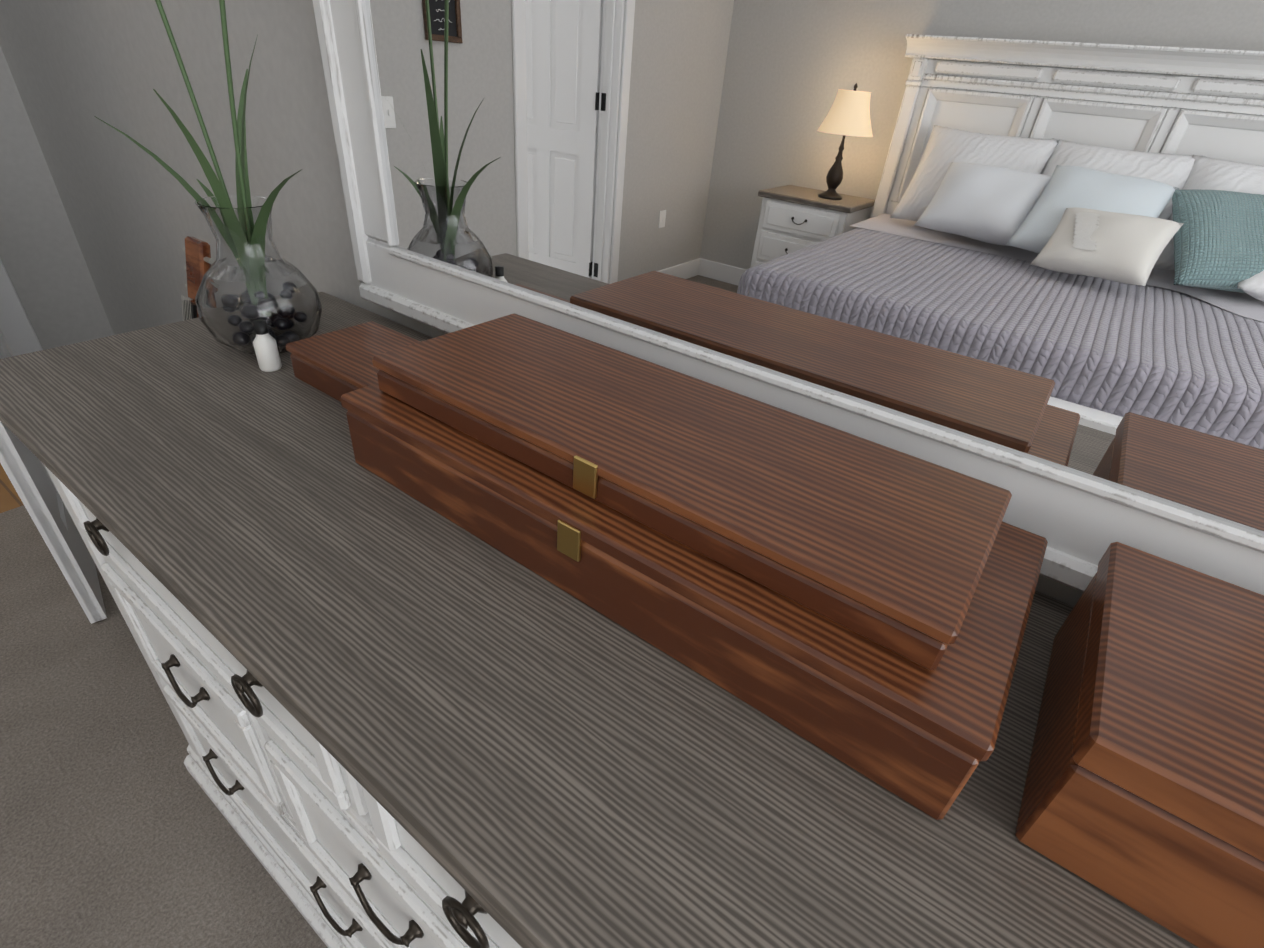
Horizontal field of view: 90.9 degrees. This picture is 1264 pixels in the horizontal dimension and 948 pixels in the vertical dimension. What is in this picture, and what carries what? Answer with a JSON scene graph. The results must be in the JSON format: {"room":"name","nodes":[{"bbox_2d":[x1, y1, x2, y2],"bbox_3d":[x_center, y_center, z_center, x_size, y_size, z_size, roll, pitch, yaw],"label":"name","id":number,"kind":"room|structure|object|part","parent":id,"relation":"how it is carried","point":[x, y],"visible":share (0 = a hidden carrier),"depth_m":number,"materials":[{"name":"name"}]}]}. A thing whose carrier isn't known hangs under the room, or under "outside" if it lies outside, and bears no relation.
{"room":"bedroom","nodes":[
{"label":"bedroom","id":0,"kind":"room"},
{"bbox_2d":[0,463,23,512],"bbox_3d":[-3.163,-0.637,3.119,3.319,0.060,2.880,25,38,28],"label":"floor","id":1,"kind":"structure","parent":0,"point":[10,499],"depth_m":2.12,"materials":[{"name":"wood"}]},
{"bbox_2d":[0,46,113,349],"bbox_3d":[-1.815,-1.174,1.562,0.120,2.740,0.270,25,38,28],"label":"wall","id":2,"kind":"structure","parent":0,"point":[44,263],"depth_m":1.87,"materials":[{"name":"paint"}]},
{"bbox_2d":[0,505,327,947],"bbox_3d":[-0.925,1.735,-0.201,5.131,0.060,4.260,25,38,28],"label":"floor carpet","id":3,"kind":"object","parent":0,"point":[117,830],"depth_m":1.31,"materials":[{"name":"grey carpet"}]},
{"bbox_2d":[181,236,213,320],"bbox_3d":[-0.909,0.013,1.418,0.330,1.037,0.302,25,38,28],"label":"guitar","id":4,"kind":"object","parent":3,"relation":"on","point":[199,260],"visible":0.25,"depth_m":1.19,"materials":[{"name":"brown wood"}]},
{"bbox_2d":[0,292,1198,947],"bbox_3d":[-0.140,0.465,0.894,1.560,0.990,0.510,25,38,28],"label":"dresser","id":5,"kind":"object","parent":3,"relation":"on","point":[404,718],"visible":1,"depth_m":0.48,"materials":[{"name":"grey wood"}]},
{"bbox_2d":[94,0,321,354],"bbox_3d":[-0.511,-0.453,0.758,0.279,0.633,0.190,25,38,28],"label":"vase","id":6,"kind":"object","parent":5,"relation":"on","point":[251,274],"visible":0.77,"depth_m":0.84,"materials":[{"name":"clear glass"}]},
{"bbox_3d":[-0.540,-0.282,0.889,0.160,0.200,0.160,25,38,28],"label":"glass","id":7,"kind":"part","parent":6,"relation":"part of","materials":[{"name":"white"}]},
{"bbox_2d":[252,319,281,371],"bbox_3d":[-0.504,-0.177,0.855,0.027,0.068,0.028,25,38,28],"label":"bottle","id":8,"kind":"object","parent":5,"relation":"on","point":[266,351],"visible":1,"depth_m":0.85,"materials":[{"name":"white"}]},
{"bbox_2d":[286,321,418,401],"bbox_3d":[-0.341,-0.140,0.838,0.209,0.050,0.134,25,38,28],"label":"box","id":9,"kind":"object","parent":5,"relation":"on","point":[337,364],"visible":0.54,"depth_m":0.82,"materials":[{"name":"brown wood"}]},
{"bbox_2d":[340,383,1047,819],"bbox_3d":[0.021,0.022,0.609,0.634,0.085,0.256,25,38,28],"label":"box","id":10,"kind":"object","parent":5,"relation":"on","point":[910,731],"visible":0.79,"depth_m":0.46,"materials":[{"name":"brown wood"}]},
{"bbox_2d":[372,313,1011,669],"bbox_3d":[0.021,-0.036,0.583,0.574,0.040,0.206,25,38,28],"label":"box","id":11,"kind":"object","parent":10,"relation":"on","point":[885,546],"visible":0.98,"depth_m":0.51,"materials":[{"name":"brown wood"}]},
{"bbox_2d":[1015,542,1263,947],"bbox_3d":[0.415,0.192,0.381,0.264,0.110,0.226,25,38,28],"label":"box","id":12,"kind":"object","parent":5,"relation":"on","point":[1143,793],"visible":0.98,"depth_m":0.36,"materials":[{"name":"brown wood"}]},
{"bbox_2d":[0,0,1082,605],"bbox_3d":[0.359,-0.288,0.511,5.250,2.740,0.120,25,38,28],"label":"wall","id":13,"kind":"structure","parent":0,"point":[136,216],"depth_m":1.29,"materials":[{"name":"paint"}]},
{"bbox_2d":[312,0,1263,594],"bbox_3d":[0.106,-0.430,0.519,1.286,0.886,0.046,25,38,28],"label":"mirror","id":14,"kind":"object","parent":13,"relation":"attached to","point":[1014,248],"visible":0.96,"depth_m":0.54,"materials":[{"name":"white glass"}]},
{"bbox_3d":[-2.646,-0.609,0.580,0.120,2.740,1.000,25,38,28],"label":"wall","id":15,"kind":"structure","parent":0,"visible":0},
{"bbox_2d":[0,258,42,355],"bbox_3d":[-2.125,-0.859,1.261,0.138,2.495,0.920,25,38,28],"label":"door frame","id":16,"kind":"structure","parent":15,"relation":"attached to","point":[18,334],"depth_m":1.88,"materials":[{"name":"white paint"}]},
{"bbox_2d":[0,333,106,623],"bbox_3d":[-1.611,-0.772,1.280,0.189,2.392,0.768,-22,42,-35],"label":"hall door","id":17,"kind":"structure","parent":15,"relation":"in","point":[23,466],"depth_m":1.58,"materials":[{"name":"white wood"}]}
]}

